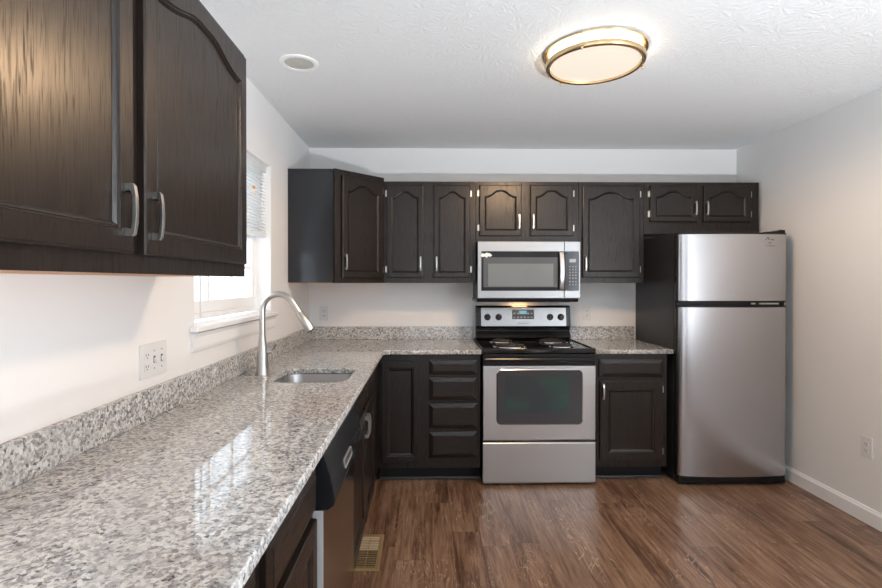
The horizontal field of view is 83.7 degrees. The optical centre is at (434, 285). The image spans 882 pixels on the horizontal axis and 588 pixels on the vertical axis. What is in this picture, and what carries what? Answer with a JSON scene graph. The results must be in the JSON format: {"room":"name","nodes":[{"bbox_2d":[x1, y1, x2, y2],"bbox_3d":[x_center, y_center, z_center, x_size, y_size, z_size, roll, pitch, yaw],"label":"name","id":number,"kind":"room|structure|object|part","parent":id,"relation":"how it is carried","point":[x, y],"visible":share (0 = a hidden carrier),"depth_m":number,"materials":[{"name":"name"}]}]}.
{"room":"kitchen","nodes":[
{"label":"kitchen","id":0,"kind":"room"},
{"bbox_2d":[0,77,308,443],"bbox_3d":[-1.026,0.145,0.660,0.150,2.440,6.790,0,0,-1],"label":"wall","id":1,"kind":"structure","parent":0,"point":[69,344],"depth_m":1.45,"materials":[{"name":"white paint"}]},
{"bbox_2d":[0,0,246,276],"bbox_3d":[-0.782,-0.409,1.073,0.348,0.768,1.275,0,0,-1],"label":"upper cabinet","id":2,"kind":"object","parent":1,"relation":"attached to","point":[123,122],"visible":1,"depth_m":0.99,"materials":[{"name":"black wood"}]},
{"bbox_3d":[-0.639,-0.414,0.751,0.006,0.576,0.446,0,0,-1],"label":"panel","id":3,"kind":"part","parent":2,"relation":"part of","materials":[{"name":"brown wood"}]},
{"bbox_3d":[-0.637,-0.416,0.751,0.019,0.702,0.567,0,0,-1],"label":"door","id":4,"kind":"part","parent":2,"relation":"part of","materials":[{"name":"brown wood"}]},
{"bbox_3d":[-0.813,-0.028,1.075,0.284,0.003,1.251,0,0,-1],"label":"panel","id":5,"kind":"part","parent":2,"relation":"part of","materials":[{"name":"orange wood"}]},
{"bbox_3d":[-0.619,-0.155,1.006,0.024,0.108,0.010,0,0,-1],"label":"handle","id":6,"kind":"part","parent":2,"relation":"part of","materials":[{"name":"silver metal"}]},
{"bbox_3d":[-0.621,-0.156,1.107,0.024,0.108,0.010,0,0,-1],"label":"handle","id":7,"kind":"part","parent":2,"relation":"part of","materials":[{"name":"silver metal"}]},
{"bbox_3d":[-0.647,-0.421,1.379,0.019,0.702,0.607,0,0,-1],"label":"door","id":8,"kind":"part","parent":2,"relation":"part of","materials":[{"name":"brown wood"}]},
{"bbox_3d":[-0.649,-0.418,1.379,0.006,0.576,0.486,0,0,-1],"label":"panel","id":9,"kind":"part","parent":2,"relation":"part of","materials":[{"name":"brown wood"}]},
{"bbox_2d":[139,340,166,380],"bbox_3d":[-0.958,0.253,1.687,0.017,0.116,0.163,0,0,-1],"label":"switch plate","id":10,"kind":"object","parent":1,"relation":"attached to","point":[152,356],"visible":1,"depth_m":1.68,"materials":[{"name":"white plastic"}]},
{"bbox_2d":[144,351,149,359],"bbox_3d":[-0.960,0.235,1.641,0.002,0.028,0.032,0,0,-1],"label":"receptacle","id":11,"kind":"object","parent":10,"relation":"attached to","point":[146,353],"depth_m":1.64,"materials":[{"name":"white plastic"}]},
{"bbox_2d":[144,362,149,371],"bbox_3d":[-0.960,0.273,1.641,0.002,0.028,0.032,0,0,-1],"label":"receptacle","id":12,"kind":"object","parent":10,"relation":"attached to","point":[146,364],"depth_m":1.64,"materials":[{"name":"white plastic"}]},
{"bbox_2d":[0,329,311,493],"bbox_3d":[-0.960,0.393,1.972,0.020,0.102,3.929,0,0,-1],"label":"backsplash","id":13,"kind":"structure","parent":1,"relation":"attached to","point":[23,458],"depth_m":1.43,"materials":[{"name":"grey stone"}]},
{"bbox_2d":[189,148,278,351],"bbox_3d":[-1.034,-0.227,2.475,0.181,0.980,1.075,0,0,-1],"label":"window","id":14,"kind":"structure","parent":1,"relation":"in","point":[208,333],"depth_m":2.69,"materials":[{"name":"white plastic"}]},
{"bbox_3d":[-1.082,-0.090,2.475,0.030,0.425,0.925,0,0,-1],"label":"sash","id":15,"kind":"part","parent":14,"relation":"part of","materials":[{"name":"white plastic"}]},
{"bbox_3d":[-1.094,-0.282,2.474,0.060,0.870,0.985,0,0,-1],"label":"frame","id":16,"kind":"part","parent":14,"relation":"part of","materials":[{"name":"white plastic"}]},
{"bbox_2d":[199,152,265,317],"bbox_3d":[-1.015,-0.289,2.475,0.052,0.844,0.961,0,0,-1],"label":"window blind","id":17,"kind":"object","parent":14,"relation":"attached to","point":[254,168],"visible":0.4,"depth_m":2.79,"materials":[{"name":"white plastic"}]},
{"bbox_3d":[-1.022,-0.691,2.472,0.038,0.040,0.961,0,0,-1],"label":"head rail","id":18,"kind":"part","parent":17,"relation":"part of","materials":[{"name":"white plastic"}]},
{"bbox_3d":[-1.022,-0.294,2.475,0.036,0.023,0.959,0,0,-1],"label":"rail","id":19,"kind":"part","parent":17,"relation":"part of","materials":[{"name":"white plastic"}]},
{"bbox_3d":[-1.004,0.174,2.478,0.121,0.027,1.075,0,0,-1],"label":"sill","id":20,"kind":"part","parent":14,"relation":"part of","materials":[{"name":"white"}]},
{"bbox_2d":[309,148,736,340],"bbox_3d":[0.719,0.122,4.023,3.445,2.440,0.120,0,0,-1],"label":"wall","id":21,"kind":"structure","parent":0,"point":[349,304],"depth_m":3.95,"materials":[{"name":"white paint"}]},
{"bbox_2d":[319,306,327,319],"bbox_3d":[-0.887,0.223,3.934,0.071,0.116,0.008,0,0,-1],"label":"wall outlet","id":22,"kind":"object","parent":21,"relation":"attached to","point":[323,310],"visible":1,"depth_m":3.93,"materials":[{"name":"white plastic"}]},
{"bbox_2d":[288,168,383,282],"bbox_3d":[-0.685,-0.404,3.625,0.623,0.772,0.623,0,0,-1],"label":"upper cabinet","id":23,"kind":"object","parent":21,"relation":"attached to","point":[336,216],"visible":1,"depth_m":3.33,"materials":[{"name":"black wood"}]},
{"bbox_3d":[-0.694,-0.020,3.636,0.594,0.004,0.594,0,0,-1],"label":"panel","id":24,"kind":"part","parent":23,"relation":"part of","materials":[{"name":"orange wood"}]},
{"bbox_3d":[-0.601,-0.160,3.345,0.024,0.108,0.010,0,1,44],"label":"handle","id":25,"kind":"part","parent":23,"relation":"part of","materials":[{"name":"silver metal"}]},
{"bbox_3d":[-0.530,-0.403,3.475,0.019,0.772,0.431,0,1,44],"label":"frame","id":26,"kind":"part","parent":23,"relation":"part of","materials":[{"name":"brown wood"}]},
{"bbox_3d":[-0.506,-0.400,3.472,0.019,0.697,0.356,0,1,44],"label":"door","id":27,"kind":"part","parent":23,"relation":"part of","materials":[{"name":"brown wood"}]},
{"bbox_3d":[-0.508,-0.397,3.473,0.006,0.580,0.246,0,1,44],"label":"panel","id":28,"kind":"part","parent":23,"relation":"part of","materials":[{"name":"brown wood"}]},
{"bbox_2d":[312,326,472,338],"bbox_3d":[-0.338,0.379,3.937,1.284,0.102,0.020,0,0,-1],"label":"backsplash","id":29,"kind":"structure","parent":21,"relation":"attached to","point":[319,332],"depth_m":3.93,"materials":[{"name":"grey stone"}]},
{"bbox_2d":[384,181,475,282],"bbox_3d":[-0.042,-0.394,3.772,0.688,0.750,0.348,0,0,-1],"label":"upper cabinet","id":30,"kind":"object","parent":21,"relation":"attached to","point":[430,227],"visible":0.99,"depth_m":3.63,"materials":[{"name":"black wood"}]},
{"bbox_3d":[-0.218,-0.398,3.629,0.268,0.680,0.019,0,0,-1],"label":"door","id":31,"kind":"part","parent":30,"relation":"part of","materials":[{"name":"brown wood"}]},
{"bbox_3d":[-0.218,-0.393,3.632,0.173,0.574,0.006,0,0,-1],"label":"panel","id":32,"kind":"part","parent":30,"relation":"part of","materials":[{"name":"brown wood"}]},
{"bbox_3d":[0.128,-0.398,3.635,0.268,0.680,0.019,0,0,-1],"label":"door","id":33,"kind":"part","parent":30,"relation":"part of","materials":[{"name":"brown wood"}]},
{"bbox_3d":[0.128,-0.393,3.637,0.173,0.574,0.006,0,0,-1],"label":"panel","id":34,"kind":"part","parent":30,"relation":"part of","materials":[{"name":"brown wood"}]},
{"bbox_2d":[476,182,577,242],"bbox_3d":[0.685,-0.546,3.783,0.760,0.447,0.348,0,0,-1],"label":"upper cabinet","id":35,"kind":"object","parent":21,"relation":"attached to","point":[505,211],"visible":1,"depth_m":3.64,"materials":[{"name":"black wood"}]},
{"bbox_3d":[0.487,-0.554,3.639,0.312,0.375,0.019,0,0,-1],"label":"door","id":36,"kind":"part","parent":35,"relation":"part of","materials":[{"name":"brown wood"}]},
{"bbox_3d":[0.487,-0.555,3.642,0.209,0.274,0.006,0,0,-1],"label":"panel","id":37,"kind":"part","parent":35,"relation":"part of","materials":[{"name":"brown wood"}]},
{"bbox_2d":[472,241,579,301],"bbox_3d":[0.677,-0.096,3.731,0.752,0.448,0.455,0,0,-1],"label":"microwave","id":38,"kind":"object","parent":35,"relation":"attached to","point":[506,271],"visible":1,"depth_m":3.56,"materials":[{"name":"silver metal"}]},
{"bbox_3d":[0.637,-0.104,3.557,0.602,0.286,0.002,0,0,-1],"label":"door glass","id":39,"kind":"part","parent":38,"relation":"part of","materials":[{"name":"black glass"}]},
{"bbox_3d":[0.912,-0.105,3.534,0.031,0.268,0.052,0,0,-1],"label":"handle","id":40,"kind":"part","parent":38,"relation":"part of","materials":[{"name":"silver metal"}]},
{"bbox_3d":[0.992,-0.104,3.562,0.106,0.286,0.002,0,0,-1],"label":"control panel","id":41,"kind":"part","parent":38,"relation":"part of","materials":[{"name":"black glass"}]},
{"bbox_3d":[0.866,-0.554,3.645,0.318,0.375,0.019,0,0,-1],"label":"door","id":42,"kind":"part","parent":35,"relation":"part of","materials":[{"name":"brown wood"}]},
{"bbox_3d":[0.866,-0.555,3.648,0.215,0.274,0.006,0,0,-1],"label":"panel","id":43,"kind":"part","parent":35,"relation":"part of","materials":[{"name":"brown wood"}]},
{"bbox_2d":[582,306,590,319],"bbox_3d":[1.228,0.222,3.967,0.071,0.116,0.008,0,0,-1],"label":"wall outlet","id":44,"kind":"object","parent":21,"relation":"attached to","point":[586,314],"visible":1,"depth_m":3.97,"materials":[{"name":"white plastic"}]},
{"bbox_2d":[570,326,633,338],"bbox_3d":[1.343,0.379,3.963,0.527,0.102,0.020,0,0,-1],"label":"backsplash","id":45,"kind":"structure","parent":21,"relation":"attached to","point":[576,332],"depth_m":3.95,"materials":[{"name":"grey stone"}]},
{"bbox_2d":[578,182,643,282],"bbox_3d":[1.312,-0.395,3.794,0.488,0.750,0.348,0,0,-1],"label":"upper cabinet","id":46,"kind":"object","parent":21,"relation":"attached to","point":[610,214],"visible":0.98,"depth_m":3.65,"materials":[{"name":"black wood"}]},
{"bbox_3d":[1.310,-0.396,3.656,0.321,0.568,0.006,0,0,-1],"label":"panel","id":47,"kind":"part","parent":46,"relation":"part of","materials":[{"name":"brown wood"}]},
{"bbox_2d":[644,182,758,236],"bbox_3d":[1.989,-0.577,3.803,0.862,0.385,0.348,0,0,-1],"label":"upper cabinet","id":48,"kind":"object","parent":21,"relation":"attached to","point":[669,207],"visible":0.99,"depth_m":3.66,"materials":[{"name":"black wood"}]},
{"bbox_3d":[1.778,-0.606,3.659,0.354,0.268,0.019,0,0,-1],"label":"door","id":49,"kind":"part","parent":48,"relation":"part of","materials":[{"name":"brown wood"}]},
{"bbox_3d":[1.778,-0.607,3.662,0.251,0.167,0.006,0,0,-1],"label":"panel","id":50,"kind":"part","parent":48,"relation":"part of","materials":[{"name":"brown wood"}]},
{"bbox_3d":[1.935,-0.571,3.640,0.010,0.108,0.024,0,0,-1],"label":"handle","id":51,"kind":"part","parent":48,"relation":"part of","materials":[{"name":"silver metal"}]},
{"bbox_3d":[2.021,-0.571,3.642,0.010,0.108,0.024,0,0,-1],"label":"handle","id":52,"kind":"part","parent":48,"relation":"part of","materials":[{"name":"silver metal"}]},
{"bbox_3d":[2.179,-0.606,3.665,0.356,0.268,0.019,0,0,-1],"label":"door","id":53,"kind":"part","parent":48,"relation":"part of","materials":[{"name":"brown wood"}]},
{"bbox_3d":[2.179,-0.607,3.668,0.253,0.167,0.006,0,0,-1],"label":"panel","id":54,"kind":"part","parent":48,"relation":"part of","materials":[{"name":"brown wood"}]},
{"bbox_2d":[200,0,881,149],"bbox_3d":[0.757,-1.125,0.679,3.715,0.100,6.790,0,0,-1],"label":"ceiling","id":55,"kind":"structure","parent":0,"point":[449,74],"depth_m":2.49,"materials":[{"name":"white paint"}]},
{"bbox_2d":[279,54,318,71],"bbox_3d":[-0.663,-1.082,2.402,0.188,0.008,0.188,0,0,-1],"label":"recessed light","id":56,"kind":"object","parent":55,"relation":"in","point":[294,62],"visible":1,"depth_m":2.39,"materials":[{"name":"white"}]},
{"bbox_2d":[543,27,648,85],"bbox_3d":[0.744,-1.047,2.290,0.466,0.076,0.466,0,0,-1],"label":"ceiling light","id":57,"kind":"object","parent":55,"relation":"attached to","point":[599,55],"visible":1,"depth_m":2.20,"materials":[{"name":"white glass"}]},
{"bbox_2d":[352,467,881,587],"bbox_3d":[0.757,1.415,0.697,3.715,0.100,6.790,0,0,-1],"label":"floor","id":58,"kind":"structure","parent":0,"point":[663,532],"depth_m":2.66,"materials":[{"name":"brown wood"}]},
{"bbox_2d":[243,569,254,587],"bbox_3d":[-0.631,0.926,0.507,0.631,0.881,0.860,0,0,-1],"label":"base cabinet","id":59,"kind":"object","parent":58,"relation":"on","point":[250,583],"visible":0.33,"depth_m":0.87,"materials":[{"name":"black wood"}]},
{"bbox_2d":[255,469,316,587],"bbox_3d":[-0.642,0.921,1.179,0.631,0.881,0.482,0,0,-1],"label":"base cabinet","id":60,"kind":"object","parent":58,"relation":"on","point":[289,560],"visible":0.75,"depth_m":1.16,"materials":[{"name":"black wood"}]},
{"bbox_3d":[-0.358,0.869,1.184,0.019,0.776,0.482,0,0,-1],"label":"frame","id":61,"kind":"part","parent":60,"relation":"part of","materials":[{"name":"brown wood"}]},
{"bbox_3d":[-0.338,0.944,1.184,0.019,0.565,0.425,0,0,-1],"label":"door","id":62,"kind":"part","parent":60,"relation":"part of","materials":[{"name":"brown wood"}]},
{"bbox_3d":[-0.341,0.944,1.184,0.006,0.412,0.272,0,0,-1],"label":"panel","id":63,"kind":"part","parent":60,"relation":"part of","materials":[{"name":"brown wood"}]},
{"bbox_2d":[313,404,361,587],"bbox_3d":[-0.626,0.919,1.730,0.662,0.878,0.601,0,0,-1],"label":"dishwasher","id":64,"kind":"object","parent":58,"relation":"on","point":[334,472],"visible":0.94,"depth_m":1.62,"materials":[{"name":"silver"}]},
{"bbox_3d":[-0.344,0.952,1.437,0.037,0.587,0.005,0,0,-1],"label":"door edge trim","id":65,"kind":"part","parent":64,"relation":"part of","materials":[{"name":"silver metal"}]},
{"bbox_3d":[-0.348,0.949,1.736,0.038,0.587,0.593,0,0,-1],"label":"door","id":66,"kind":"part","parent":64,"relation":"part of","materials":[{"name":"silver metal"}]},
{"bbox_2d":[354,371,374,568],"bbox_3d":[-0.652,0.912,2.498,0.653,0.881,0.914,0,0,-1],"label":"base cabinet","id":67,"kind":"object","parent":58,"relation":"on","point":[364,458],"visible":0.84,"depth_m":2.44,"materials":[{"name":"black wood"}]},
{"bbox_3d":[-0.358,0.924,2.279,0.006,0.437,0.272,0,0,-1],"label":"panel","id":68,"kind":"part","parent":67,"relation":"part of","materials":[{"name":"brown wood"}]},
{"bbox_3d":[-0.354,0.553,2.276,0.021,0.118,0.425,0,0,-1],"label":"drawer","id":69,"kind":"part","parent":67,"relation":"part of","materials":[{"name":"brown wood"}]},
{"bbox_3d":[-0.356,0.924,2.279,0.019,0.590,0.425,0,0,-1],"label":"door","id":70,"kind":"part","parent":67,"relation":"part of","materials":[{"name":"brown wood"}]},
{"bbox_3d":[-0.337,0.713,2.470,0.024,0.108,0.010,0,0,-1],"label":"handle","id":71,"kind":"part","parent":67,"relation":"part of","materials":[{"name":"silver metal"}]},
{"bbox_3d":[-0.363,0.921,2.728,0.019,0.590,0.425,0,0,-1],"label":"door","id":72,"kind":"part","parent":67,"relation":"part of","materials":[{"name":"brown wood"}]},
{"bbox_3d":[-0.338,0.712,2.534,0.024,0.108,0.010,0,0,-1],"label":"handle","id":73,"kind":"part","parent":67,"relation":"part of","materials":[{"name":"silver metal"}]},
{"bbox_3d":[-0.362,0.550,2.725,0.021,0.118,0.425,0,0,-1],"label":"drawer","id":74,"kind":"part","parent":67,"relation":"part of","materials":[{"name":"brown wood"}]},
{"bbox_3d":[-0.365,0.921,2.728,0.006,0.437,0.272,0,0,-1],"label":"panel","id":75,"kind":"part","parent":67,"relation":"part of","materials":[{"name":"brown wood"}]},
{"bbox_2d":[354,534,383,570],"bbox_3d":[-0.339,1.349,2.494,0.140,0.006,0.330,0,0,-1],"label":"floor vent","id":76,"kind":"object","parent":58,"relation":"in","point":[369,555],"visible":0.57,"depth_m":2.47,"materials":[{"name":"beige metal"}]},
{"bbox_2d":[355,538,379,567],"bbox_3d":[-0.339,1.349,2.494,0.099,0.004,0.285,0,0,-1],"label":"grille","id":77,"kind":"object","parent":76,"relation":"attached to","point":[369,551],"depth_m":2.47,"materials":[{"name":"beige metal"}]},
{"bbox_3d":[-0.340,1.351,2.575,0.096,0.001,0.121,0,0,-1],"label":"damper plate","id":78,"kind":"part","parent":76,"relation":"part of","materials":[{"name":"beige metal"}]},
{"bbox_2d":[373,364,377,478],"bbox_3d":[-0.425,0.907,3.187,0.090,0.881,0.452,0,0,-1],"label":"cabinet filler","id":79,"kind":"object","parent":58,"relation":"on","point":[375,388],"visible":0.1,"depth_m":3.22,"materials":[{"name":"brown wood"}]},
{"bbox_2d":[378,354,479,479],"bbox_3d":[-0.345,0.904,3.635,1.301,0.881,0.631,0,0,-1],"label":"base cabinet","id":80,"kind":"object","parent":58,"relation":"on","point":[429,405],"visible":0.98,"depth_m":3.33,"materials":[{"name":"black wood"}]},
{"bbox_2d":[0,326,480,587],"bbox_3d":[-0.318,0.408,1.983,1.305,0.132,3.929,0,0,-1],"label":"countertop","id":81,"kind":"structure","parent":80,"relation":"on","point":[187,480],"depth_m":1.19,"materials":[{"name":"grey stone"}]},
{"bbox_2d":[255,291,313,375],"bbox_3d":[-0.738,0.235,2.451,0.293,0.411,0.124,0,0,-1],"label":"faucet","id":82,"kind":"object","parent":81,"relation":"on","point":[262,364],"visible":1,"depth_m":2.41,"materials":[{"name":"silver metal"}]},
{"bbox_2d":[276,374,351,382],"bbox_3d":[-0.594,0.567,2.430,0.409,0.190,0.414,0,0,-1],"label":"sink","id":83,"kind":"object","parent":81,"relation":"in","point":[294,378],"visible":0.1,"depth_m":2.62,"materials":[{"name":"silver metal"}]},
{"bbox_3d":[-0.231,0.858,3.333,0.262,0.682,0.019,0,0,-1],"label":"door","id":84,"kind":"part","parent":80,"relation":"part of","materials":[{"name":"brown wood"}]},
{"bbox_3d":[-0.231,0.858,3.335,0.139,0.559,0.006,0,0,-1],"label":"panel","id":85,"kind":"part","parent":80,"relation":"part of","materials":[{"name":"brown wood"}]},
{"bbox_3d":[-0.036,1.337,3.418,0.690,0.018,0.013,0,0,-1],"label":"shoe moulding","id":86,"kind":"part","parent":80,"relation":"part of","materials":[{"name":"brown wood"}]},
{"bbox_3d":[0.125,1.081,3.339,0.325,0.176,0.021,0,0,-1],"label":"drawer","id":87,"kind":"part","parent":80,"relation":"part of","materials":[{"name":"brown wood"}]},
{"bbox_3d":[0.125,0.885,3.337,0.325,0.168,0.021,0,0,-1],"label":"drawer","id":88,"kind":"part","parent":80,"relation":"part of","materials":[{"name":"brown wood"}]},
{"bbox_3d":[0.125,0.701,3.336,0.325,0.152,0.021,0,0,-1],"label":"drawer","id":89,"kind":"part","parent":80,"relation":"part of","materials":[{"name":"brown wood"}]},
{"bbox_3d":[0.125,0.556,3.335,0.325,0.098,0.021,0,0,-1],"label":"drawer","id":90,"kind":"part","parent":80,"relation":"part of","materials":[{"name":"brown wood"}]},
{"bbox_2d":[474,305,595,483],"bbox_3d":[0.698,0.754,3.609,0.762,1.182,0.692,0,0,-1],"label":"range","id":91,"kind":"object","parent":58,"relation":"on","point":[537,382],"visible":1,"depth_m":3.30,"materials":[{"name":"silver metal"}]},
{"bbox_3d":[0.415,0.249,3.848,0.052,0.052,0.031,0,0,-1],"label":"knob","id":92,"kind":"part","parent":91,"relation":"part of","materials":[{"name":"black plastic"}]},
{"bbox_3d":[0.503,0.249,3.849,0.052,0.052,0.031,0,0,-1],"label":"knob","id":93,"kind":"part","parent":91,"relation":"part of","materials":[{"name":"black plastic"}]},
{"bbox_3d":[0.695,0.228,3.869,0.171,0.074,0.010,0,0,-1],"label":"display panel","id":94,"kind":"part","parent":91,"relation":"part of","materials":[{"name":"grey plastic"}]},
{"bbox_3d":[0.699,0.248,3.870,0.670,0.142,0.020,0,0,-1],"label":"control panel","id":95,"kind":"part","parent":91,"relation":"part of","materials":[{"name":"silver metal"}]},
{"bbox_2d":[474,338,595,353],"bbox_3d":[0.697,0.439,3.627,0.762,0.038,0.652,0,0,-1],"label":"cooktop","id":96,"kind":"object","parent":91,"relation":"in","point":[487,345],"depth_m":3.42,"materials":[{"name":"black metal"}]},
{"bbox_3d":[0.702,1.193,3.321,0.760,0.280,0.037,0,0,-1],"label":"storage drawer","id":97,"kind":"part","parent":91,"relation":"part of","materials":[{"name":"silver metal"}]},
{"bbox_3d":[0.702,0.790,3.318,0.756,0.503,0.038,0,0,-1],"label":"oven door","id":98,"kind":"part","parent":91,"relation":"part of","materials":[{"name":"silver metal"}]},
{"bbox_3d":[0.704,0.748,3.297,0.570,0.362,0.002,0,0,-1],"label":"window trim","id":99,"kind":"part","parent":91,"relation":"part of","materials":[{"name":"grey glass"}]},
{"bbox_3d":[0.703,0.497,3.282,0.738,0.031,0.042,0,0,-1],"label":"handle","id":100,"kind":"part","parent":91,"relation":"part of","materials":[{"name":"black plastic"}]},
{"bbox_3d":[0.908,0.249,3.856,0.052,0.052,0.031,0,0,-1],"label":"knob","id":101,"kind":"part","parent":91,"relation":"part of","materials":[{"name":"black plastic"}]},
{"bbox_3d":[0.993,0.249,3.857,0.052,0.052,0.031,0,0,-1],"label":"knob","id":102,"kind":"part","parent":91,"relation":"part of","materials":[{"name":"black plastic"}]},
{"bbox_2d":[594,354,666,477],"bbox_3d":[1.337,0.904,3.651,0.495,0.881,0.653,0,0,-1],"label":"base cabinet","id":103,"kind":"object","parent":58,"relation":"on","point":[630,440],"visible":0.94,"depth_m":3.36,"materials":[{"name":"black wood"}]},
{"bbox_3d":[1.145,0.722,3.332,0.010,0.108,0.024,0,0,-1],"label":"handle","id":104,"kind":"part","parent":103,"relation":"part of","materials":[{"name":"silver metal"}]},
{"bbox_2d":[570,326,672,353],"bbox_3d":[1.347,0.397,3.650,0.527,0.132,0.647,0,0,-1],"label":"countertop","id":105,"kind":"structure","parent":103,"relation":"on","point":[605,339],"depth_m":3.85,"materials":[{"name":"grey stone"}]},
{"bbox_3d":[1.341,1.337,3.439,0.495,0.018,0.013,0,0,-1],"label":"shoe moulding","id":106,"kind":"part","parent":103,"relation":"part of","materials":[{"name":"brown wood"}]},
{"bbox_3d":[1.341,0.564,3.354,0.440,0.122,0.021,0,0,-1],"label":"drawer","id":107,"kind":"part","parent":103,"relation":"part of","materials":[{"name":"brown wood"}]},
{"bbox_3d":[1.339,0.924,3.358,0.430,0.545,0.019,0,0,-1],"label":"door","id":108,"kind":"part","parent":103,"relation":"part of","materials":[{"name":"brown wood"}]},
{"bbox_3d":[1.339,0.924,3.361,0.277,0.392,0.006,0,0,-1],"label":"panel","id":109,"kind":"part","parent":103,"relation":"part of","materials":[{"name":"brown wood"}]},
{"bbox_2d":[636,230,785,483],"bbox_3d":[1.999,0.483,3.625,0.750,1.724,0.708,0,0,-1],"label":"refrigerator","id":110,"kind":"object","parent":58,"relation":"on","point":[716,300],"visible":0.96,"depth_m":3.28,"materials":[{"name":"silver metal"}]},
{"bbox_3d":[2.005,0.712,3.313,0.746,1.130,0.080,0,0,-1],"label":"fridge door","id":111,"kind":"part","parent":110,"relation":"part of","materials":[{"name":"silver metal"}]},
{"bbox_3d":[2.005,-0.120,3.307,0.746,0.443,0.080,0,0,-1],"label":"freezer door","id":112,"kind":"part","parent":110,"relation":"part of","materials":[{"name":"silver metal"}]},
{"bbox_2d":[736,88,881,513],"bbox_3d":[2.554,0.145,0.716,0.120,2.440,6.790,0,0,-1],"label":"wall","id":113,"kind":"structure","parent":0,"point":[819,177],"depth_m":3.04,"materials":[{"name":"white paint"}]},
{"bbox_2d":[785,465,881,531],"bbox_3d":[2.487,1.318,0.723,0.014,0.094,6.549,0,0,-1],"label":"baseboard","id":114,"kind":"structure","parent":113,"relation":"attached to","point":[858,510],"depth_m":2.99,"materials":[{"name":"white wood"}]},
{"bbox_2d":[861,435,872,458],"bbox_3d":[2.457,0.920,2.800,0.008,0.116,0.071,0,0,-1],"label":"wall outlet","id":115,"kind":"object","parent":113,"relation":"attached to","point":[866,443],"visible":1,"depth_m":2.79,"materials":[{"name":"white plastic"}]}
]}

